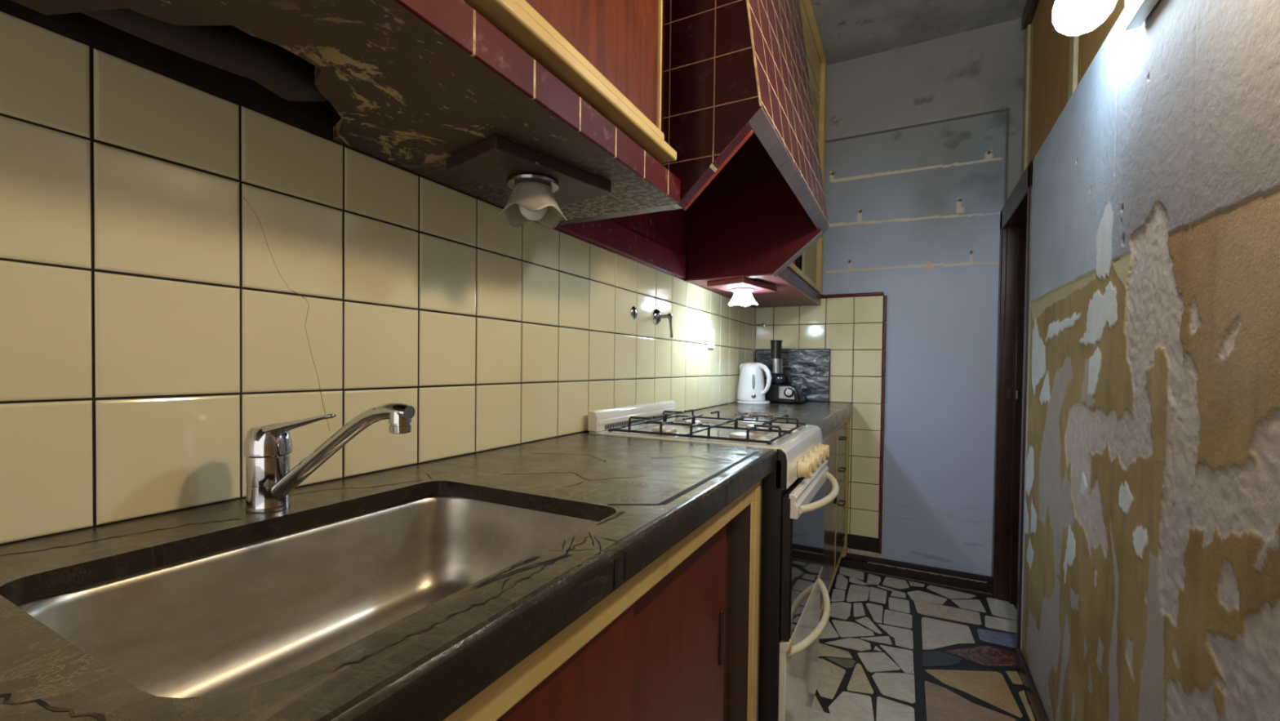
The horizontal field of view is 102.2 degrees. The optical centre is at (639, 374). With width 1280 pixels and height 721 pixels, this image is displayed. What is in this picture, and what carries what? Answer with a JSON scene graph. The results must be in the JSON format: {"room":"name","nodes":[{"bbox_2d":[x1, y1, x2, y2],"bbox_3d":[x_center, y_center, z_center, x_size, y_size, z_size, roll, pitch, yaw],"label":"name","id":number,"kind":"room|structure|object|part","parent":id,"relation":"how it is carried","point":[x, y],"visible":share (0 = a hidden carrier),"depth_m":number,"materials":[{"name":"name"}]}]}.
{"room":"kitchen","nodes":[
{"label":"kitchen","id":0,"kind":"room"},
{"bbox_2d":[0,0,755,545],"bbox_3d":[-0.259,-0.330,1.402,0.118,2.880,4.057,1,1,27],"label":"wall","id":1,"kind":"structure","parent":0,"point":[192,259],"depth_m":0.74,"materials":[{"name":"tile"}]},
{"bbox_2d":[11,0,680,221],"bbox_3d":[-0.515,-1.058,0.348,0.403,1.372,1.964,1,1,27],"label":"upper cabinet","id":2,"kind":"object","parent":1,"relation":"attached to","point":[412,85],"visible":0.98,"depth_m":0.73,"materials":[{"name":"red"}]},
{"bbox_2d":[80,8,327,102],"bbox_3d":[-0.566,-0.460,0.573,0.077,0.160,0.468,1,1,30],"label":"drain pipe","id":3,"kind":"object","parent":2,"relation":"attached to","point":[283,73],"visible":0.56,"depth_m":0.63,"materials":[{"name":"black plastic"}]},
{"bbox_2d":[446,134,611,229],"bbox_3d":[-0.199,-0.334,0.962,0.150,0.094,0.265,2,1,40],"label":"lamp","id":4,"kind":"object","parent":2,"relation":"attached to","point":[540,183],"visible":1,"depth_m":0.92,"materials":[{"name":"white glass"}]},
{"bbox_3d":[-0.198,-0.318,0.965,0.125,0.062,0.123,1,1,27],"label":"lamp shade","id":5,"kind":"part","parent":4,"relation":"part of","materials":[{"name":"white glass"}]},
{"bbox_3d":[-0.199,-0.318,0.962,0.052,0.059,0.052,1,1,27],"label":"bulb","id":6,"kind":"part","parent":4,"relation":"part of","materials":[{"name":"white glass"}]},
{"bbox_3d":[-0.386,-0.459,0.250,0.060,0.046,1.897,1,1,27],"label":"track rail","id":7,"kind":"part","parent":2,"relation":"part of","materials":[{"name":"beige paint"}]},
{"bbox_3d":[-0.119,-1.083,0.738,0.018,1.187,0.662,1,1,27],"label":"sliding door","id":8,"kind":"part","parent":2,"relation":"part of","materials":[{"name":"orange wood"}]},
{"bbox_2d":[631,306,637,319],"bbox_3d":[-0.018,-0.213,1.773,0.006,0.044,0.044,1,1,27],"label":"cap","id":9,"kind":"object","parent":1,"relation":"attached to","point":[633,310],"visible":1,"depth_m":1.76,"materials":[{"name":"silver metal"}]},
{"bbox_2d":[653,308,673,337],"bbox_3d":[0.090,-0.192,1.917,0.066,0.110,0.060,1,1,27],"label":"valve","id":10,"kind":"object","parent":1,"relation":"attached to","point":[657,316],"visible":1,"depth_m":1.91,"materials":[{"name":"silver metal"}]},
{"bbox_3d":[0.069,-0.217,1.928,0.016,0.060,0.060,1,1,27],"label":"plate","id":11,"kind":"part","parent":10,"relation":"part of","materials":[{"name":"silver metal"}]},
{"bbox_3d":[0.097,-0.217,1.914,0.048,0.023,0.023,1,1,27],"label":"stem","id":12,"kind":"part","parent":10,"relation":"part of","materials":[{"name":"silver metal"}]},
{"bbox_3d":[0.114,-0.173,1.909,0.019,0.072,0.012,0,1,-36],"label":"lever","id":13,"kind":"part","parent":10,"relation":"part of","materials":[{"name":"silver metal"}]},
{"bbox_2d":[557,0,829,279],"bbox_3d":[0.245,-1.071,1.638,0.558,1.378,1.024,1,1,27],"label":"range hood","id":14,"kind":"object","parent":1,"relation":"attached to","point":[740,122],"visible":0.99,"depth_m":1.30,"materials":[{"name":"red tile"}]},
{"bbox_3d":[0.018,-1.070,1.201,0.557,1.369,0.038,1,1,27],"label":"panel","id":15,"kind":"part","parent":14,"relation":"part of","materials":[{"name":"red tile"}]},
{"bbox_3d":[0.449,-1.078,2.033,0.526,1.374,0.045,1,1,27],"label":"panel","id":16,"kind":"part","parent":14,"relation":"part of","materials":[{"name":"red paint"}]},
{"bbox_3d":[0.406,-1.147,1.554,0.198,1.220,1.024,1,1,27],"label":"panel","id":17,"kind":"part","parent":14,"relation":"part of","materials":[{"name":"red tile"}]},
{"bbox_2d":[707,327,714,348],"bbox_3d":[0.341,-0.174,2.458,0.011,0.096,0.076,1,1,27],"label":"wall switch","id":18,"kind":"object","parent":1,"relation":"attached to","point":[710,331],"visible":1,"depth_m":2.44,"materials":[{"name":"white plastic"}]},
{"bbox_2d":[684,0,826,307],"bbox_3d":[0.629,-1.083,2.554,0.397,1.378,1.134,1,1,27],"label":"upper cabinet","id":19,"kind":"object","parent":1,"relation":"attached to","point":[800,283],"visible":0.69,"depth_m":2.69,"materials":[{"name":"wood"}]},
{"bbox_2d":[706,277,776,306],"bbox_3d":[0.440,-0.343,2.213,0.170,0.092,0.300,2,1,40],"label":"lamp","id":20,"kind":"object","parent":19,"relation":"attached to","point":[743,288],"visible":1,"depth_m":2.17,"materials":[{"name":"white glass"}]},
{"bbox_3d":[0.440,-0.327,2.213,0.052,0.059,0.052,1,1,27],"label":"bulb","id":21,"kind":"part","parent":20,"relation":"part of","materials":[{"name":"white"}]},
{"bbox_3d":[0.441,-0.329,2.216,0.125,0.057,0.123,1,1,27],"label":"lamp shade","id":22,"kind":"part","parent":20,"relation":"part of","materials":[{"name":"white glass"}]},
{"bbox_3d":[0.782,-0.478,2.511,0.047,0.038,1.082,1,1,27],"label":"rail","id":23,"kind":"part","parent":19,"relation":"part of","materials":[{"name":"beige paint"}]},
{"bbox_3d":[0.912,-1.001,2.759,0.016,0.999,0.358,1,1,27],"label":"door","id":24,"kind":"part","parent":19,"relation":"part of","materials":[{"name":"red wood"}]},
{"bbox_3d":[0.783,-1.677,2.454,0.055,0.182,1.007,1,1,27],"label":"rail","id":25,"kind":"part","parent":19,"relation":"part of","materials":[{"name":"beige paint"}]},
{"bbox_3d":[0.769,-1.529,2.463,0.027,0.055,1.007,1,1,27],"label":"rail","id":26,"kind":"part","parent":19,"relation":"part of","materials":[{"name":"beige paint"}]},
{"bbox_3d":[1.024,-1.116,2.946,0.050,1.313,0.075,1,1,27],"label":"post","id":27,"kind":"part","parent":19,"relation":"part of","materials":[{"name":"beige paint"}]},
{"bbox_2d":[755,17,1024,576],"bbox_3d":[1.331,-0.337,2.854,1.400,2.880,0.024,1,1,27],"label":"wall","id":28,"kind":"structure","parent":0,"point":[923,140],"depth_m":2.78,"materials":[{"name":"blue paint"}]},
{"bbox_3d":[1.020,0.284,3.026,0.713,1.474,0.008,1,1,27],"label":"tile panel","id":29,"kind":"part","parent":28,"relation":"part of","materials":[{"name":"tile"}]},
{"bbox_2d":[839,552,991,593],"bbox_3d":[1.465,1.063,2.796,0.745,0.084,0.021,1,1,27],"label":"baseboard","id":30,"kind":"structure","parent":28,"relation":"attached to","point":[967,580],"depth_m":2.77,"materials":[{"name":"black wood"}]},
{"bbox_2d":[810,0,1026,65],"bbox_3d":[0.440,-1.796,1.078,1.600,0.080,4.157,1,1,27],"label":"ceiling","id":31,"kind":"structure","parent":0,"point":[849,29],"depth_m":2.58,"materials":[{"name":"grey paint"}]},
{"bbox_2d":[807,565,1036,720],"bbox_3d":[0.400,1.153,1.125,1.600,0.061,4.173,1,1,27],"label":"floor","id":32,"kind":"structure","parent":0,"point":[891,647],"depth_m":2.06,"materials":[{"name":"white stone"}]},
{"bbox_2d":[442,479,762,720],"bbox_3d":[-0.430,0.676,0.423,0.549,0.899,2.140,1,1,27],"label":"base cabinet","id":33,"kind":"object","parent":32,"relation":"on","point":[678,640],"visible":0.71,"depth_m":0.79,"materials":[{"name":"beige paint"}]},
{"bbox_2d":[0,432,777,720],"bbox_3d":[-0.416,0.207,0.414,0.568,0.046,2.146,1,1,27],"label":"countertop","id":34,"kind":"structure","parent":33,"relation":"on","point":[644,496],"depth_m":0.51,"materials":[{"name":"black stone"}]},
{"bbox_2d":[17,494,597,697],"bbox_3d":[-0.288,0.286,0.590,0.407,0.158,0.544,1,1,27],"label":"sink","id":35,"kind":"object","parent":34,"relation":"in","point":[243,616],"visible":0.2,"depth_m":0.66,"materials":[{"name":"metal"}]},
{"bbox_2d":[242,402,415,512],"bbox_3d":[-0.399,0.106,0.667,0.254,0.148,0.054,1,1,13],"label":"mixer tap","id":36,"kind":"object","parent":34,"relation":"on","point":[270,479],"visible":1,"depth_m":0.67,"materials":[{"name":"silver metal"}]},
{"bbox_3d":[-0.448,0.068,0.675,0.128,0.039,0.034,1,1,15],"label":"lever","id":37,"kind":"part","parent":36,"relation":"part of","materials":[{"name":"silver metal"}]},
{"bbox_3d":[-0.197,0.646,0.322,0.016,0.720,0.776,1,1,27],"label":"sliding door","id":38,"kind":"part","parent":33,"relation":"part of","materials":[{"name":"red wood"}]},
{"bbox_3d":[0.048,0.640,0.833,0.016,0.720,0.508,1,1,27],"label":"sliding door","id":39,"kind":"part","parent":33,"relation":"part of","materials":[{"name":"red wood"}]},
{"bbox_3d":[0.162,0.522,1.028,0.003,0.110,0.018,1,1,27],"label":"finger pull","id":40,"kind":"part","parent":33,"relation":"part of","materials":[{"name":"black ceramic"}]},
{"bbox_3d":[0.232,0.633,1.155,0.048,0.776,0.060,1,1,27],"label":"post","id":41,"kind":"part","parent":33,"relation":"part of","materials":[{"name":"beige paint"}]},
{"bbox_2d":[587,400,839,720],"bbox_3d":[0.263,0.610,1.605,0.652,1.005,0.566,1,1,27],"label":"gas stove","id":42,"kind":"object","parent":32,"relation":"on","point":[793,500],"visible":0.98,"depth_m":1.37,"materials":[{"name":"white metal"}]},
{"bbox_3d":[0.075,0.170,1.575,0.096,0.022,0.096,1,1,27],"label":"burner","id":43,"kind":"part","parent":42,"relation":"part of","materials":[{"name":"metal"}]},
{"bbox_3d":[0.183,0.168,1.783,0.080,0.022,0.080,1,1,27],"label":"burner","id":44,"kind":"part","parent":42,"relation":"part of","materials":[{"name":"metal"}]},
{"bbox_2d":[588,417,813,451],"bbox_3d":[0.227,0.182,1.619,0.560,0.029,0.558,1,1,27],"label":"cooktop","id":45,"kind":"object","parent":42,"relation":"in","point":[793,437],"depth_m":1.54,"materials":[{"name":"white metal"}]},
{"bbox_3d":[0.290,0.175,1.458,0.096,0.022,0.096,1,1,27],"label":"burner","id":46,"kind":"part","parent":42,"relation":"part of","materials":[{"name":"metal"}]},
{"bbox_2d":[733,411,772,417],"bbox_3d":[0.365,0.128,1.666,0.121,0.014,0.121,1,1,27],"label":"trivet","id":47,"kind":"object","parent":42,"relation":"on","point":[756,414],"visible":1,"depth_m":1.64,"materials":[{"name":"brown metal"}]},
{"bbox_3d":[0.385,0.172,1.673,0.104,0.022,0.104,1,1,27],"label":"burner","id":48,"kind":"part","parent":42,"relation":"part of","materials":[{"name":"metal"}]},
{"bbox_3d":[0.478,0.466,1.492,0.024,0.348,0.550,1,1,27],"label":"oven door","id":49,"kind":"part","parent":42,"relation":"part of","materials":[{"name":"white metal"}]},
{"bbox_3d":[0.474,0.843,1.498,0.024,0.399,0.554,1,1,27],"label":"warming drawer","id":50,"kind":"part","parent":42,"relation":"part of","materials":[{"name":"white metal"}]},
{"bbox_3d":[0.472,0.224,1.494,0.030,0.101,0.554,1,1,27],"label":"control panel","id":51,"kind":"part","parent":42,"relation":"part of","materials":[{"name":"white ceramic"}]},
{"bbox_3d":[0.432,0.247,1.351,0.032,0.049,0.049,1,1,27],"label":"knob","id":52,"kind":"part","parent":42,"relation":"part of","materials":[{"name":"plastic"}]},
{"bbox_3d":[0.490,0.488,1.486,0.002,0.296,0.542,1,1,27],"label":"glass","id":53,"kind":"part","parent":42,"relation":"part of","materials":[{"name":"black glass"}]},
{"bbox_3d":[0.499,0.682,1.468,0.072,0.025,0.489,1,1,27],"label":"handle","id":54,"kind":"part","parent":42,"relation":"part of","materials":[{"name":"beige plastic"}]},
{"bbox_3d":[0.471,0.246,1.426,0.032,0.049,0.049,1,1,27],"label":"knob","id":55,"kind":"part","parent":42,"relation":"part of","materials":[{"name":"plastic"}]},
{"bbox_3d":[0.510,0.245,1.502,0.032,0.049,0.049,1,1,27],"label":"knob","id":56,"kind":"part","parent":42,"relation":"part of","materials":[{"name":"plastic"}]},
{"bbox_3d":[0.524,0.331,1.464,0.070,0.023,0.484,1,1,27],"label":"handle","id":57,"kind":"part","parent":42,"relation":"part of","materials":[{"name":"beige plastic"}]},
{"bbox_3d":[0.549,0.244,1.577,0.032,0.049,0.049,1,1,27],"label":"knob","id":58,"kind":"part","parent":42,"relation":"part of","materials":[{"name":"plastic"}]},
{"bbox_3d":[0.589,0.243,1.652,0.032,0.049,0.049,1,1,27],"label":"knob","id":59,"kind":"part","parent":42,"relation":"part of","materials":[{"name":"plastic"}]},
{"bbox_2d":[819,415,849,618],"bbox_3d":[0.645,0.651,2.476,0.563,0.899,1.319,1,1,27],"label":"base cabinet","id":60,"kind":"object","parent":32,"relation":"on","point":[836,513],"visible":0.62,"depth_m":2.46,"materials":[{"name":"beige paint"}]},
{"bbox_2d":[675,400,853,436],"bbox_3d":[0.649,0.189,2.467,0.566,0.058,1.320,1,1,27],"label":"countertop","id":61,"kind":"structure","parent":60,"relation":"on","point":[826,415],"depth_m":2.32,"materials":[{"name":"black stone"}]},
{"bbox_2d":[737,362,771,404],"bbox_3d":[0.632,0.043,2.815,0.201,0.220,0.223,1,1,27],"label":"electric kettle","id":62,"kind":"object","parent":61,"relation":"on","point":[752,389],"visible":1,"depth_m":2.74,"materials":[{"name":"white plastic"}]},
{"bbox_3d":[0.656,0.021,2.737,0.024,0.171,0.092,0,1,-41],"label":"handle","id":63,"kind":"part","parent":62,"relation":"part of","materials":[{"name":"white plastic"}]},
{"bbox_2d":[764,340,805,403],"bbox_3d":[0.803,-0.019,2.881,0.210,0.346,0.186,1,1,27],"label":"food processor","id":64,"kind":"object","parent":61,"relation":"on","point":[779,391],"visible":0.92,"depth_m":2.85,"materials":[{"name":"black plastic"}]},
{"bbox_2d":[770,373,791,382],"bbox_3d":[0.787,0.018,2.911,0.132,0.054,0.132,1,1,27],"label":"bowl","id":65,"kind":"object","parent":64,"relation":"on","point":[775,377],"depth_m":2.86,"materials":[{"name":"black plastic"}]},
{"bbox_2d":[755,348,830,401],"bbox_3d":[0.897,-0.001,3.066,0.438,0.308,0.022,1,1,27],"label":"board","id":66,"kind":"object","parent":61,"relation":"on","point":[809,369],"visible":0.52,"depth_m":3.02,"materials":[{"name":"grey stone"}]},
{"bbox_3d":[0.813,0.603,2.253,0.022,0.675,0.469,1,1,27],"label":"door","id":67,"kind":"part","parent":60,"relation":"part of","materials":[{"name":"brown wood"}]},
{"bbox_3d":[0.876,0.953,2.411,0.046,0.026,1.207,1,1,27],"label":"rail","id":68,"kind":"part","parent":60,"relation":"part of","materials":[{"name":"beige paint"}]},
{"bbox_3d":[0.865,0.243,2.356,0.050,0.038,1.317,1,1,27],"label":"rail","id":69,"kind":"part","parent":60,"relation":"part of","materials":[{"name":"beige paint"}]},
{"bbox_3d":[1.026,0.850,2.672,0.022,0.171,0.416,1,1,27],"label":"drawer","id":70,"kind":"part","parent":60,"relation":"part of","materials":[{"name":"brown wood"}]},
{"bbox_3d":[1.028,0.671,2.669,0.022,0.163,0.416,1,1,27],"label":"drawer","id":71,"kind":"part","parent":60,"relation":"part of","materials":[{"name":"brown wood"}]},
{"bbox_3d":[1.030,0.498,2.666,0.022,0.158,0.416,1,1,27],"label":"drawer","id":72,"kind":"part","parent":60,"relation":"part of","materials":[{"name":"brown wood"}]},
{"bbox_3d":[1.032,0.337,2.663,0.022,0.141,0.416,1,1,27],"label":"drawer","id":73,"kind":"part","parent":60,"relation":"part of","materials":[{"name":"brown wood"}]},
{"bbox_3d":[1.141,0.633,2.903,0.050,0.755,0.100,1,1,27],"label":"post","id":74,"kind":"part","parent":60,"relation":"part of","materials":[{"name":"beige paint"}]},
{"bbox_2d":[1020,0,1279,720],"bbox_3d":[0.779,0.175,0.465,0.157,1.930,3.340,1,1,27],"label":"wall","id":75,"kind":"structure","parent":0,"point":[1151,566],"depth_m":0.93,"materials":[{"name":"paint"}]},
{"bbox_2d":[991,160,1033,657],"bbox_3d":[1.710,0.150,2.262,0.163,1.937,0.723,1,1,27],"label":"door","id":76,"kind":"structure","parent":75,"relation":"in","point":[1015,215],"depth_m":2.51,"materials":[{"name":"brown paint"}]},
{"bbox_3d":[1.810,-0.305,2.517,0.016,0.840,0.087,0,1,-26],"label":"strike plate","id":77,"kind":"part","parent":76,"relation":"part of","materials":[{"name":"silver metal"}]},
{"bbox_2d":[1015,646,1048,720],"bbox_3d":[0.690,1.102,0.517,0.012,0.071,3.330,1,1,27],"label":"baseboard","id":78,"kind":"structure","parent":75,"relation":"attached to","point":[1039,713],"depth_m":1.77,"materials":[{"name":"brown paint"}]},
{"bbox_2d":[1021,0,1124,175],"bbox_3d":[1.022,-1.266,0.723,0.180,0.928,4.053,1,1,27],"label":"upper cabinet","id":79,"kind":"object","parent":75,"relation":"attached to","point":[1055,63],"visible":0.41,"depth_m":2.13,"materials":[{"name":"beige paint"}]},
{"bbox_3d":[0.957,-1.694,0.726,0.045,0.073,4.007,1,1,27],"label":"cornice","id":80,"kind":"part","parent":79,"relation":"part of","materials":[{"name":"brown paint"}]},
{"bbox_3d":[1.681,-1.247,2.112,0.019,0.835,0.675,1,1,27],"label":"door","id":81,"kind":"part","parent":79,"relation":"part of","materials":[{"name":"brown wood"}]},
{"bbox_3d":[1.331,-1.238,1.438,0.019,0.835,0.645,1,1,27],"label":"door","id":82,"kind":"part","parent":79,"relation":"part of","materials":[{"name":"brown wood"}]},
{"bbox_2d":[1052,0,1158,35],"bbox_3d":[0.801,-0.781,0.828,0.167,0.232,0.723,1,1,27],"label":"wall lamp","id":83,"kind":"object","parent":75,"relation":"attached to","point":[1069,17],"visible":1,"depth_m":1.07,"materials":[{"name":"white glass"}]},
{"bbox_3d":[0.944,-0.789,1.096,0.108,0.113,0.116,1,1,27],"label":"bulb","id":84,"kind":"part","parent":83,"relation":"part of","materials":[{"name":"white glass"}]}
]}

